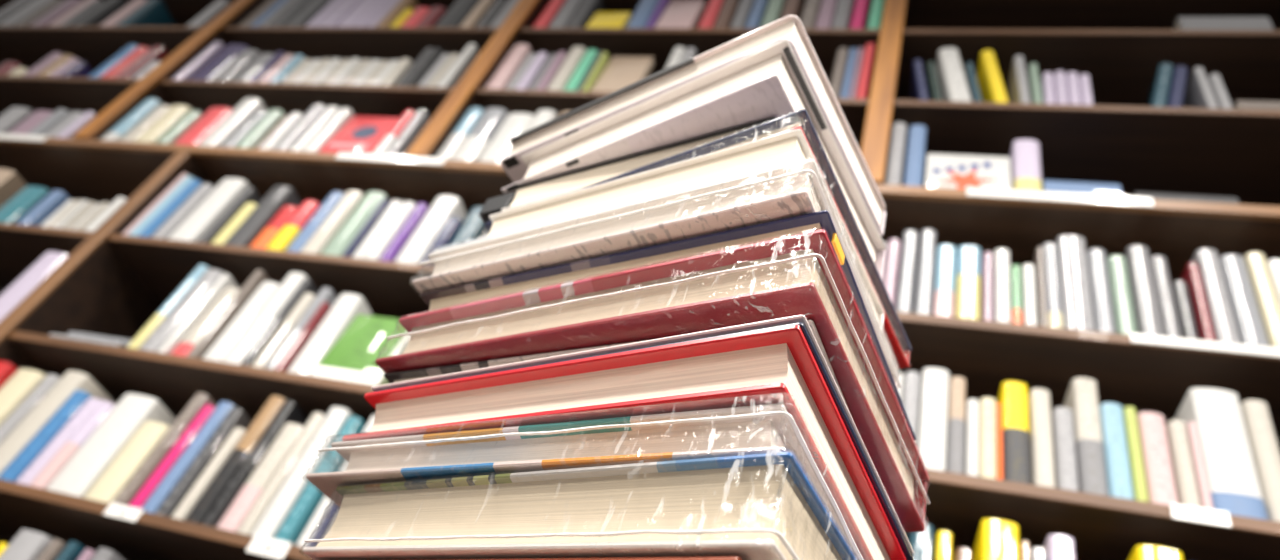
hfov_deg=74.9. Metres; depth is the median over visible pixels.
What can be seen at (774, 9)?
book
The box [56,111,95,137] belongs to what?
book
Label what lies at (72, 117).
book
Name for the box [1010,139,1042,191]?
book
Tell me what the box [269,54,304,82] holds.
book
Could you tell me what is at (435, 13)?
book
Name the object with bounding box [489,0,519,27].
book
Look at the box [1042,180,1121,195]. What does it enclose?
book
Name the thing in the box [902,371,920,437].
book
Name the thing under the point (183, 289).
book
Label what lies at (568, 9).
book
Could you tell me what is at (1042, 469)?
book
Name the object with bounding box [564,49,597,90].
book
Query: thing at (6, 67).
book
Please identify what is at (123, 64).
book
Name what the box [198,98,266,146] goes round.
book
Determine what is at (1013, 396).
book
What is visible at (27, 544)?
book
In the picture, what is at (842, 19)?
book
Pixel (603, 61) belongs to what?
book
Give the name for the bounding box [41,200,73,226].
book
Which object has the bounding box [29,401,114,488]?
book
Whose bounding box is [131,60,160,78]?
book
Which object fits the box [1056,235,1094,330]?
book
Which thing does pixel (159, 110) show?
book
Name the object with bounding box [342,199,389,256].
book
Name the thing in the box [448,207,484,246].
book
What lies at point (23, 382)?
book
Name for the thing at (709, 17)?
book
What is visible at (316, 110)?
book
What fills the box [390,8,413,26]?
book
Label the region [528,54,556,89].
book
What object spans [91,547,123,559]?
book
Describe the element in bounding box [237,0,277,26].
book
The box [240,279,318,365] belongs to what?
book
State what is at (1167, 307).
book
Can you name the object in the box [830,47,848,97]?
book
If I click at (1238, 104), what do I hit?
book
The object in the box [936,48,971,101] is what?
book
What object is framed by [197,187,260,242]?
book
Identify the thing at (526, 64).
book
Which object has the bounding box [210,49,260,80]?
book
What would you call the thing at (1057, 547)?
book
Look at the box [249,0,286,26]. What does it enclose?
book
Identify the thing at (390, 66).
book
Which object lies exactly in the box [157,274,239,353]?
book
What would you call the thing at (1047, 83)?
book
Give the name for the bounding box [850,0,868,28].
book
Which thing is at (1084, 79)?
book
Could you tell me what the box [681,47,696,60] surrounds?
book
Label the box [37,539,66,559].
book
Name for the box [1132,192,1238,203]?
book
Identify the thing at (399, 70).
book
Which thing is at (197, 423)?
book
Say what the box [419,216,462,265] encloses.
book
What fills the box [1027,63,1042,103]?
book
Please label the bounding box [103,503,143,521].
label
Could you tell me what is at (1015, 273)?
book
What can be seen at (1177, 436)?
book
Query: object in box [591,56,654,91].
book
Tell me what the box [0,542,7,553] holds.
book
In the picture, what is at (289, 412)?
book
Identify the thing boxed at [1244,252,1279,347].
book
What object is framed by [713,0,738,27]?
book
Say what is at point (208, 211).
book
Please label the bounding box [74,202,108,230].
book
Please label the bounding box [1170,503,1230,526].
label
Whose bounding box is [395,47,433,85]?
book
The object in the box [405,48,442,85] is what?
book
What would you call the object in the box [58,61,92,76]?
book
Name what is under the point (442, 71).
book
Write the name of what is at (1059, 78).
book
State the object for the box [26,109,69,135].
book
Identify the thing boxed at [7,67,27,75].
book
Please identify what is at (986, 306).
book
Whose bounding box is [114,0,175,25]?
book
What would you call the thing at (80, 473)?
book
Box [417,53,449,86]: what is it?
book
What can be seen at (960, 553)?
book
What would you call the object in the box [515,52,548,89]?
book
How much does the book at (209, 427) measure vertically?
0.228 m
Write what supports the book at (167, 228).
on the bookcase
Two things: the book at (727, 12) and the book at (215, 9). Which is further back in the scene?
the book at (215, 9)
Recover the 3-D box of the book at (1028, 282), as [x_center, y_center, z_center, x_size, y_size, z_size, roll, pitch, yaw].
[0.676,0.078,1.474,0.021,0.150,0.150,6,-43,17]
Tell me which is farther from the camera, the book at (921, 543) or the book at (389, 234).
the book at (389, 234)
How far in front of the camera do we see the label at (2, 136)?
2.32 m
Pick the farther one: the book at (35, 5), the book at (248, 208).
the book at (35, 5)
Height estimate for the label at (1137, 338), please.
0.018 m
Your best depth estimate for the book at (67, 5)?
3.01 m
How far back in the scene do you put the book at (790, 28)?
0.51 m
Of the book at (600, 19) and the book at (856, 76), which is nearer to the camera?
the book at (856, 76)
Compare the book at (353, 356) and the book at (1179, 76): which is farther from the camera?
the book at (1179, 76)
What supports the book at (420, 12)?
on the bookcase
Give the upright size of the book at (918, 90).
0.175 m
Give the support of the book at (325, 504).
on the bookcase
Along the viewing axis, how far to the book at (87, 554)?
1.34 m
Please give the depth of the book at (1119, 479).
1.20 m
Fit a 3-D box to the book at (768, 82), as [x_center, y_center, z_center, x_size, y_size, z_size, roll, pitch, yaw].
[0.034,-0.039,0.540,0.216,0.037,0.162,-16,-53,35]
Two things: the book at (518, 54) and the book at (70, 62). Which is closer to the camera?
the book at (518, 54)
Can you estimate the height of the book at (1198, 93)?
0.165 m
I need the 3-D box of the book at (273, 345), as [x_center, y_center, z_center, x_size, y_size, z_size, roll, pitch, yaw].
[-0.693,0.152,1.698,0.028,0.199,0.157,6,-43,17]
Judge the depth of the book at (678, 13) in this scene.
2.32 m
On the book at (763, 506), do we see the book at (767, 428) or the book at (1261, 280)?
the book at (767, 428)
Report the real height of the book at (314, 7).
0.230 m
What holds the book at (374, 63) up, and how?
on the bookcase
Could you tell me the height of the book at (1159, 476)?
0.161 m
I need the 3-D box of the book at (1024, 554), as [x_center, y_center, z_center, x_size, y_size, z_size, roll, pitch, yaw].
[0.501,0.482,1.105,0.010,0.222,0.146,6,-43,17]
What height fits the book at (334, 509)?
0.238 m
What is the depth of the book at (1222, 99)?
1.72 m
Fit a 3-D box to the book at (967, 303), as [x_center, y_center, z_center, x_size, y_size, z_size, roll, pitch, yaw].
[0.590,0.058,1.519,0.039,0.191,0.154,6,-43,17]
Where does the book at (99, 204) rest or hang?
on the bookcase
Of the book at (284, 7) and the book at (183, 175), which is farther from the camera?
the book at (284, 7)
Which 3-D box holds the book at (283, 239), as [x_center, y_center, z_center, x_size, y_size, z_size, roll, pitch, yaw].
[-0.775,-0.067,1.937,0.043,0.171,0.162,6,-43,17]
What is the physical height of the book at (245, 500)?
0.209 m
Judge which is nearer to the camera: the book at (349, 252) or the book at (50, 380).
the book at (50, 380)
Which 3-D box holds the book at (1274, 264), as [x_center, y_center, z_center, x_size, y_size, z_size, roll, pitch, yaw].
[1.049,0.091,1.381,0.025,0.212,0.146,6,-43,17]
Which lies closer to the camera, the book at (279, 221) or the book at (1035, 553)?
the book at (1035, 553)
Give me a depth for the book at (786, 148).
0.44 m
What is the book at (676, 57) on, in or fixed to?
on the bookcase
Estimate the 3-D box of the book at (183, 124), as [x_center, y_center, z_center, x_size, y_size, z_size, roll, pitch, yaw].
[-1.258,-0.353,2.330,0.048,0.176,0.165,6,-43,17]
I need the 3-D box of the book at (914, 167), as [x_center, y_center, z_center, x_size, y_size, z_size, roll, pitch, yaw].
[0.578,-0.203,1.769,0.036,0.229,0.141,6,-43,17]
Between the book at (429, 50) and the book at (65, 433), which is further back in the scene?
the book at (429, 50)
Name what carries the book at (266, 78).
on the bookcase
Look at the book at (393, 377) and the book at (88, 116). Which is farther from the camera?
the book at (88, 116)
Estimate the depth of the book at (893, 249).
1.52 m
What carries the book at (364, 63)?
on the bookcase
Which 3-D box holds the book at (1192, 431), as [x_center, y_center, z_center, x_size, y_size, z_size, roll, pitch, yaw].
[0.792,0.315,1.217,0.011,0.148,0.164,6,-43,17]
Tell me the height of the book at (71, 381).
0.239 m
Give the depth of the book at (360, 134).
2.12 m
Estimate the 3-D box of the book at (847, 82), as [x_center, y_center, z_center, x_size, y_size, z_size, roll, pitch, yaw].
[0.504,-0.438,2.027,0.018,0.234,0.144,6,-43,17]
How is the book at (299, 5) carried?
on the bookcase
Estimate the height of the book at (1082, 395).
0.207 m
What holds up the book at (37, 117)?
on the bookcase
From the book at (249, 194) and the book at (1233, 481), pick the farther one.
the book at (249, 194)
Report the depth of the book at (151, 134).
2.30 m
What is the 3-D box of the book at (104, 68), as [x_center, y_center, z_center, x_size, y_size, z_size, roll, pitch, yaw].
[-1.663,-0.640,2.691,0.045,0.207,0.146,6,-43,17]
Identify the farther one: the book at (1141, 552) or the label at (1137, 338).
the label at (1137, 338)
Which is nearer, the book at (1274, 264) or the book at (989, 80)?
the book at (1274, 264)
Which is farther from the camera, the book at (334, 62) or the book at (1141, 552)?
the book at (334, 62)
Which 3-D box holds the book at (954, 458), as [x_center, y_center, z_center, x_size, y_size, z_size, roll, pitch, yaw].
[0.491,0.264,1.311,0.023,0.179,0.135,6,-43,17]
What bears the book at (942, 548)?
on the bookcase
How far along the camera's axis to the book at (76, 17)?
2.97 m
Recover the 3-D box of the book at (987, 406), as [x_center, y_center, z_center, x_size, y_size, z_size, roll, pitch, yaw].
[0.528,0.282,1.289,0.022,0.145,0.142,6,-43,17]
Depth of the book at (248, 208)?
1.93 m
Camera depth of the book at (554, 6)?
2.42 m
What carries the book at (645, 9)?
on the bookcase
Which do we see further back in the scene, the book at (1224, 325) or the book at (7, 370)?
the book at (7, 370)
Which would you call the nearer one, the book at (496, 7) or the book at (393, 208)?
the book at (393, 208)
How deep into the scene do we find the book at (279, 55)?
2.45 m
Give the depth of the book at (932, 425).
1.28 m
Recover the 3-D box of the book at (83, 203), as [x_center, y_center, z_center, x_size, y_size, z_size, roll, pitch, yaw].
[-1.387,-0.106,2.102,0.018,0.109,0.162,6,-43,17]
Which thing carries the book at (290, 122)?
on the bookcase
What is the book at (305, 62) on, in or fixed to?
on the bookcase
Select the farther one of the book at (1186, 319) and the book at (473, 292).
the book at (1186, 319)
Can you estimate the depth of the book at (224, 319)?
1.70 m
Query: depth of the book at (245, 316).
1.68 m
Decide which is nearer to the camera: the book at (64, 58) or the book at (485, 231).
the book at (485, 231)
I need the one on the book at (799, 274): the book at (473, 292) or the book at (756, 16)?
the book at (473, 292)
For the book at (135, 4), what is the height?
0.210 m
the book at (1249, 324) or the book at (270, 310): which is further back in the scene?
the book at (270, 310)
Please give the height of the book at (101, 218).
0.133 m
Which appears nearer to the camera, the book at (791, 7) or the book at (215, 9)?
the book at (791, 7)
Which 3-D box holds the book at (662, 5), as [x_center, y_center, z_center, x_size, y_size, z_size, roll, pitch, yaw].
[0.058,-0.701,2.390,0.020,0.220,0.150,6,-43,17]
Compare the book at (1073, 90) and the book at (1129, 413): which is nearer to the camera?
the book at (1129, 413)
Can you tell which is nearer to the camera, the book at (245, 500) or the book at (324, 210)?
the book at (245, 500)
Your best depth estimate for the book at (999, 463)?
1.24 m
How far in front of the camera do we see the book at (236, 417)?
1.44 m
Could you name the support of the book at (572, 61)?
on the bookcase
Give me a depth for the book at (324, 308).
1.62 m
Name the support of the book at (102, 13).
on the bookcase
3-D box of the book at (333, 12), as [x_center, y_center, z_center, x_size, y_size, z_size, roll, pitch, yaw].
[-0.964,-0.797,2.711,0.033,0.220,0.164,6,-43,17]
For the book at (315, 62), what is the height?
0.141 m
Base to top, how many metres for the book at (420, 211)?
0.192 m
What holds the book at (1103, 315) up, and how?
on the bookcase
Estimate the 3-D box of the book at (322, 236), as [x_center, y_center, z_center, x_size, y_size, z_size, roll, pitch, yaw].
[-0.680,-0.075,1.921,0.046,0.213,0.163,6,-43,17]
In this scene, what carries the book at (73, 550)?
on the bookcase
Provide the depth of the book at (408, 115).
2.09 m
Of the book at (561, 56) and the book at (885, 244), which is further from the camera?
the book at (561, 56)
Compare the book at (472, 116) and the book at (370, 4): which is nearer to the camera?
the book at (472, 116)
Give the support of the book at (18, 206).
on the bookcase
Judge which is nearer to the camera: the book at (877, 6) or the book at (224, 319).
the book at (224, 319)
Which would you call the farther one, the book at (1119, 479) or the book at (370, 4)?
the book at (370, 4)
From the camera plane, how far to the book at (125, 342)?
1.73 m
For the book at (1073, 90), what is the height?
0.136 m
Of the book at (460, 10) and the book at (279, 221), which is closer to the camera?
the book at (279, 221)
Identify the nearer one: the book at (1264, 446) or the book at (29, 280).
the book at (1264, 446)
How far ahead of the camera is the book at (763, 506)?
0.29 m
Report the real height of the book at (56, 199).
0.137 m
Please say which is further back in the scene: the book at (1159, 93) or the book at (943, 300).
the book at (1159, 93)
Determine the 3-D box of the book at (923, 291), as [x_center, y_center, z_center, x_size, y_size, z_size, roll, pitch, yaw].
[0.524,0.039,1.549,0.027,0.221,0.159,6,-43,17]
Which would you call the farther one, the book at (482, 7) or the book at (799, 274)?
the book at (482, 7)
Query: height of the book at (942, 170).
0.146 m
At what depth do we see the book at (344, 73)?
2.36 m
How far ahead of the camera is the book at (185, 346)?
1.70 m
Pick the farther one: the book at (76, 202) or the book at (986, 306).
the book at (76, 202)
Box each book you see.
[0,0,34,22]
[0,0,51,25]
[0,61,22,74]
[0,107,32,133]
[0,169,26,207]
[0,186,50,223]
[0,252,67,320]
[0,361,17,387]
[0,369,45,424]
[0,371,116,473]
[0,374,60,443]
[0,390,92,481]
[0,529,52,559]
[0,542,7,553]
[6,110,52,134]
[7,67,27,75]
[14,0,65,25]
[15,190,70,225]
[16,398,101,484]
[22,52,61,75]
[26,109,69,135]
[29,0,81,25]
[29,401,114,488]
[35,54,73,75]
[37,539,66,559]
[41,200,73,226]
[43,111,83,136]
[45,393,175,496]
[47,199,80,227]
[48,0,93,25]
[48,58,79,76]
[48,333,124,346]
[53,199,89,227]
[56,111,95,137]
[56,541,85,559]
[58,0,102,25]
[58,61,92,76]
[62,201,96,228]
[67,331,132,346]
[72,0,127,25]
[72,203,100,229]
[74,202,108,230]
[78,549,95,559]
[83,197,126,231]
[83,421,169,503]
[88,44,138,77]
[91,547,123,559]
[99,0,147,25]
[99,46,149,77]
[100,98,161,140]
[112,392,216,505]
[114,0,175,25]
[115,46,168,78]
[119,105,169,141]
[122,173,187,234]
[127,265,208,348]
[128,176,193,235]
[129,405,214,508]
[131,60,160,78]
[132,105,190,142]
[138,179,202,236]
[138,269,223,351]
[141,401,234,513]
[151,183,213,238]
[154,110,202,143]
[155,407,252,516]
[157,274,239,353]
[167,178,249,241]
[171,42,223,79]
[171,287,239,355]
[171,427,245,519]
[173,107,232,144]
[184,395,285,523]
[186,44,249,80]
[186,270,270,358]
[187,0,230,26]
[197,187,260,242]
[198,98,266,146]
[202,281,279,361]
[202,400,307,526]
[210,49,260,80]
[211,203,256,244]
[216,423,303,531]
[221,110,266,146]
[221,272,307,364]
[223,185,301,246]
[233,53,273,81]
[234,109,284,148]
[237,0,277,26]
[237,412,324,534]
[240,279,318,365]
[247,51,284,81]
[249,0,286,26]
[250,206,298,248]
[251,293,315,367]
[251,407,351,538]
[254,116,288,148]
[258,0,297,26]
[258,54,293,81]
[259,112,302,149]
[265,287,336,369]
[266,200,320,250]
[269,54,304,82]
[270,0,311,26]
[272,104,326,150]
[273,416,365,544]
[274,302,330,371]
[281,59,311,82]
[284,0,331,26]
[285,192,343,251]
[287,293,372,374]
[289,106,338,150]
[291,59,320,82]
[296,415,374,546]
[300,58,330,83]
[300,191,363,253]
[303,451,855,559]
[304,108,354,151]
[305,0,341,26]
[306,395,863,559]
[307,502,339,546]
[309,58,340,83]
[310,314,409,385]
[315,0,349,26]
[318,116,399,153]
[321,59,350,83]
[321,191,387,255]
[324,0,361,26]
[324,512,338,536]
[329,58,360,83]
[336,0,368,26]
[341,59,370,84]
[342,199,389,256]
[342,324,905,559]
[343,0,378,26]
[351,59,380,84]
[352,200,403,258]
[354,0,389,26]
[361,60,389,84]
[365,0,399,26]
[365,202,416,259]
[369,315,913,559]
[370,60,398,84]
[372,110,414,154]
[375,229,929,531]
[376,0,417,26]
[379,58,412,85]
[380,203,428,261]
[384,110,429,155]
[384,320,852,418]
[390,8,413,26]
[394,196,466,263]
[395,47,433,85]
[400,7,429,26]
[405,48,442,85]
[408,210,915,444]
[412,158,900,387]
[415,6,446,26]
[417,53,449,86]
[417,556,741,559]
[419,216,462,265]
[426,53,458,86]
[433,168,820,252]
[434,0,480,26]
[435,107,483,159]
[436,43,479,87]
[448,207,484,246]
[451,108,507,160]
[460,0,494,26]
[475,0,507,26]
[478,109,911,368]
[479,113,534,162]
[479,117,775,223]
[480,227,488,236]
[485,44,531,88]
[487,129,883,331]
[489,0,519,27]
[501,15,885,235]
[501,39,885,281]
[505,53,536,88]
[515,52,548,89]
[526,110,556,130]
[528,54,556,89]
[532,0,565,27]
[535,51,566,89]
[547,46,586,90]
[548,0,582,27]
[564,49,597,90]
[566,0,603,27]
[577,51,602,90]
[582,52,608,90]
[586,12,630,27]
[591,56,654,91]
[626,0,659,27]
[646,0,670,27]
[655,0,705,27]
[665,46,685,68]
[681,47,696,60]
[698,0,723,27]
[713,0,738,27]
[730,0,754,27]
[745,0,768,27]
[760,0,785,27]
[780,0,802,18]
[800,0,821,28]
[815,0,837,28]
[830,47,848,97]
[831,0,853,28]
[840,48,856,97]
[849,48,863,98]
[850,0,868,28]
[856,43,875,98]
[867,0,884,28]
[883,239,900,308]
[883,242,886,281]
[885,122,906,184]
[896,230,917,312]
[897,372,903,399]
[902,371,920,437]
[904,125,926,185]
[908,524,933,559]
[909,59,928,100]
[913,229,935,314]
[916,368,949,470]
[925,61,941,100]
[925,154,1011,189]
[932,245,955,316]
[933,531,951,559]
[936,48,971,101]
[946,377,965,473]
[954,245,980,319]
[954,548,971,559]
[964,399,978,475]
[965,62,981,101]
[972,519,1018,559]
[977,50,1008,102]
[979,397,996,478]
[980,252,992,320]
[993,248,1011,322]
[996,403,1002,479]
[997,381,1030,483]
[1007,55,1030,102]
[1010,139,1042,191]
[1010,265,1021,323]
[1019,541,1029,559]
[1021,264,1037,325]
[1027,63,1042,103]
[1028,388,1055,487]
[1030,548,1045,559]
[1033,246,1047,326]
[1040,72,1055,103]
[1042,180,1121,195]
[1043,243,1062,327]
[1043,534,1074,559]
[1051,407,1078,490]
[1053,71,1068,103]
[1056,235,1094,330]
[1063,378,1108,495]
[1066,72,1081,104]
[1078,74,1093,104]
[1086,249,1115,332]
[1099,403,1133,499]
[1107,255,1136,334]
[1123,406,1148,501]
[1124,245,1163,335]
[1128,545,1182,559]
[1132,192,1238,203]
[1136,412,1178,504]
[1146,63,1173,106]
[1150,256,1181,337]
[1166,420,1200,507]
[1167,66,1187,106]
[1172,16,1273,29]
[1172,280,1198,339]
[1174,388,1267,519]
[1180,262,1216,341]
[1182,67,1217,107]
[1186,422,1213,509]
[1192,249,1240,343]
[1208,73,1232,108]
[1219,255,1269,346]
[1232,100,1279,109]
[1240,400,1279,521]
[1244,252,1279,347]
[1267,259,1279,302]
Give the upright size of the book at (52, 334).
0.016 m
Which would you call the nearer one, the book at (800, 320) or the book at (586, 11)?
the book at (800, 320)
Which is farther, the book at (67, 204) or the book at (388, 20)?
the book at (388, 20)
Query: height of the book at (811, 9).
0.200 m
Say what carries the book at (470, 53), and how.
on the bookcase
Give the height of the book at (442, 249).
0.008 m
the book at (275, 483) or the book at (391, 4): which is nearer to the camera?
the book at (275, 483)
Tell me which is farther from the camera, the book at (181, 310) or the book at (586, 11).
the book at (586, 11)
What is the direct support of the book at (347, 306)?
on the bookcase
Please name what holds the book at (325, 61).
on the bookcase
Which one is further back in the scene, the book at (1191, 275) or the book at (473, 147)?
the book at (473, 147)
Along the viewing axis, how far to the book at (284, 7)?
2.71 m
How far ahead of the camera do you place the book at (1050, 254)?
1.43 m
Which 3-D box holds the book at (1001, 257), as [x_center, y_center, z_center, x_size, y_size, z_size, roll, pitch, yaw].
[0.637,0.055,1.489,0.026,0.181,0.136,6,-43,17]
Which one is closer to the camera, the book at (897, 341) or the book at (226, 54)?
the book at (897, 341)
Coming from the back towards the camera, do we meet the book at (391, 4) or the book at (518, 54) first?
the book at (391, 4)
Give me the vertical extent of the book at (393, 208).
0.196 m
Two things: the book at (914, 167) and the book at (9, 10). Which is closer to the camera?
the book at (914, 167)
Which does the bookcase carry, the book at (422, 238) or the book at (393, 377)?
the book at (422, 238)
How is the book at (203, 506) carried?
on the bookcase
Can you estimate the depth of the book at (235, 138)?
2.22 m
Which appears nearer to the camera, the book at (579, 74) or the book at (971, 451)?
the book at (971, 451)
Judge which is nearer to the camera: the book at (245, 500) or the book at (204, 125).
the book at (245, 500)
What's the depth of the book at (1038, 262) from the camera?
1.44 m
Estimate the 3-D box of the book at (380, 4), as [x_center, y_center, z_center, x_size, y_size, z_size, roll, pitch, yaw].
[-0.827,-0.789,2.663,0.032,0.220,0.153,6,-43,17]
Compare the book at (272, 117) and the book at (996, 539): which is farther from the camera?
the book at (272, 117)
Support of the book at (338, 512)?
on the bookcase
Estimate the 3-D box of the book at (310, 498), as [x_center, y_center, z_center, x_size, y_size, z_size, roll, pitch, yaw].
[-0.523,0.372,1.429,0.030,0.242,0.139,6,-43,17]
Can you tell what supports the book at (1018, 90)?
on the bookcase
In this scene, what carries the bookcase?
on the floor
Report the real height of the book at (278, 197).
0.213 m
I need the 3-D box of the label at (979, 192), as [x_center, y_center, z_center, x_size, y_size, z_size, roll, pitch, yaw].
[0.773,-0.154,1.548,0.314,0.024,0.002,6,-43,17]
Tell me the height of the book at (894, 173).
0.234 m
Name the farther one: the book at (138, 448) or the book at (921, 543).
the book at (138, 448)
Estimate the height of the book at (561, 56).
0.190 m
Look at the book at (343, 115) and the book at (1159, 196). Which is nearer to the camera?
the book at (1159, 196)
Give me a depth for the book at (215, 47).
2.56 m
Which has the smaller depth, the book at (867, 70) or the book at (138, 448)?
the book at (138, 448)
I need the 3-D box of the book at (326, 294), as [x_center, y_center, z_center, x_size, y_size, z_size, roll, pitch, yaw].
[-0.664,0.141,1.691,0.025,0.220,0.139,6,-43,17]
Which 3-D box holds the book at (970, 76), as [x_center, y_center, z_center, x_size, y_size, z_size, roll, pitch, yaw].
[0.760,-0.392,1.921,0.037,0.169,0.145,6,-43,17]
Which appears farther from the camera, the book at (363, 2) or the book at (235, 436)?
the book at (363, 2)
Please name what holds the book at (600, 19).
on the bookcase
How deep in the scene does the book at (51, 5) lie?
3.04 m
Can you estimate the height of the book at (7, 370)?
0.236 m
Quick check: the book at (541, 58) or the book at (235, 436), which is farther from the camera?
the book at (541, 58)
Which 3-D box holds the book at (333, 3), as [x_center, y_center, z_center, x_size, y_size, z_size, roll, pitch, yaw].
[-1.001,-0.809,2.714,0.034,0.220,0.141,6,-43,17]
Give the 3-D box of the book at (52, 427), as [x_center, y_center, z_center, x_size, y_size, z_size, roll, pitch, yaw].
[-1.093,0.331,1.588,0.037,0.199,0.138,6,-43,17]
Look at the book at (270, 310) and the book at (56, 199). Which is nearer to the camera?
the book at (270, 310)
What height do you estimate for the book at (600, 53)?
0.202 m
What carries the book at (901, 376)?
on the bookcase
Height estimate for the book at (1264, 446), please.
0.206 m
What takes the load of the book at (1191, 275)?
on the bookcase
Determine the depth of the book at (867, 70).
1.98 m
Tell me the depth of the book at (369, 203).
1.85 m
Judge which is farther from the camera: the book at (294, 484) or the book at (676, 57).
the book at (676, 57)
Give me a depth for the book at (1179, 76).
1.76 m
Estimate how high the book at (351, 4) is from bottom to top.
0.220 m
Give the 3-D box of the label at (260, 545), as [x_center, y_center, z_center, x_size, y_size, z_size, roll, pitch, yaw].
[-0.571,0.411,1.284,0.068,0.028,0.002,6,-43,17]
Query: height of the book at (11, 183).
0.205 m
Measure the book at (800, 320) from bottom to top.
0.006 m
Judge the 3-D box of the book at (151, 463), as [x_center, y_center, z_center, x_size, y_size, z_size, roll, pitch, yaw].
[-0.836,0.342,1.522,0.028,0.236,0.142,6,-43,17]
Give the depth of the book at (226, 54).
2.53 m
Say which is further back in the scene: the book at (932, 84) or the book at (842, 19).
the book at (842, 19)
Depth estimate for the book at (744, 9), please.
2.26 m
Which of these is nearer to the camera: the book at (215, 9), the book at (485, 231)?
the book at (485, 231)
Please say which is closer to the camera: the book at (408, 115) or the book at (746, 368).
the book at (746, 368)
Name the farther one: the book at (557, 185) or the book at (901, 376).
the book at (901, 376)
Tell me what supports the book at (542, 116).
on the bookcase
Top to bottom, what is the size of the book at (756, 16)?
0.220 m
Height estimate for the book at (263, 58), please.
0.170 m
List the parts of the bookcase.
shelf, panel, shelf, shelf, shelf, shelf, shelf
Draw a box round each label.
[0,133,48,141]
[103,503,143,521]
[246,535,291,559]
[335,152,445,164]
[967,187,1153,206]
[1130,333,1279,356]
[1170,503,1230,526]
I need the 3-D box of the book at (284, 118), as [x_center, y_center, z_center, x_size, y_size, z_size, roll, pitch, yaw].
[-0.961,-0.326,2.235,0.019,0.174,0.152,6,-43,17]
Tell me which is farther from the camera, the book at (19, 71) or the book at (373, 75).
the book at (19, 71)
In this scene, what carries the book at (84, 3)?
on the bookcase
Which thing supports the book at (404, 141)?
on the bookcase
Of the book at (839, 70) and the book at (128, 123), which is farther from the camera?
the book at (128, 123)
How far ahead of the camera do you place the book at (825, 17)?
2.19 m
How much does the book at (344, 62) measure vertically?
0.143 m
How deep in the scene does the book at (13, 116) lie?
2.48 m
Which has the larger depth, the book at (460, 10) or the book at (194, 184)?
the book at (460, 10)
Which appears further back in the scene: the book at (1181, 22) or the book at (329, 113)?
the book at (329, 113)
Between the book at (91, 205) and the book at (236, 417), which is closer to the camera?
the book at (236, 417)
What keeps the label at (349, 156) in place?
attached to the bookcase
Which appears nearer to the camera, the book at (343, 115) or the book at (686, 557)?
the book at (686, 557)
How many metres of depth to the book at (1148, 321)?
1.39 m
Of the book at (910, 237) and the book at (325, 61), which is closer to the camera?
the book at (910, 237)
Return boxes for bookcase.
[0,0,1279,559]
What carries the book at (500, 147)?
on the bookcase
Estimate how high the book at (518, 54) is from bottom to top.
0.229 m
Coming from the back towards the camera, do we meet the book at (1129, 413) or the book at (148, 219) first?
the book at (148, 219)
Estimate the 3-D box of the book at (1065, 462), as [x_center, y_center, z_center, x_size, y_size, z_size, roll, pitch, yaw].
[0.629,0.293,1.259,0.026,0.146,0.142,6,-43,17]
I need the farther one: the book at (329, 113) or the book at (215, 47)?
the book at (215, 47)
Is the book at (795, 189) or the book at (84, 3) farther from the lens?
the book at (84, 3)
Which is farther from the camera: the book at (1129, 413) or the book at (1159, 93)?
the book at (1159, 93)
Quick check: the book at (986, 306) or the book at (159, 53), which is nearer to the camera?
the book at (986, 306)
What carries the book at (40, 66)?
on the bookcase
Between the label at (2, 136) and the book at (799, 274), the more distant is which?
the label at (2, 136)
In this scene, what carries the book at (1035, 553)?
on the bookcase
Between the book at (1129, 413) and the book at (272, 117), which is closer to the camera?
the book at (1129, 413)
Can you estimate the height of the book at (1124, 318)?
0.188 m

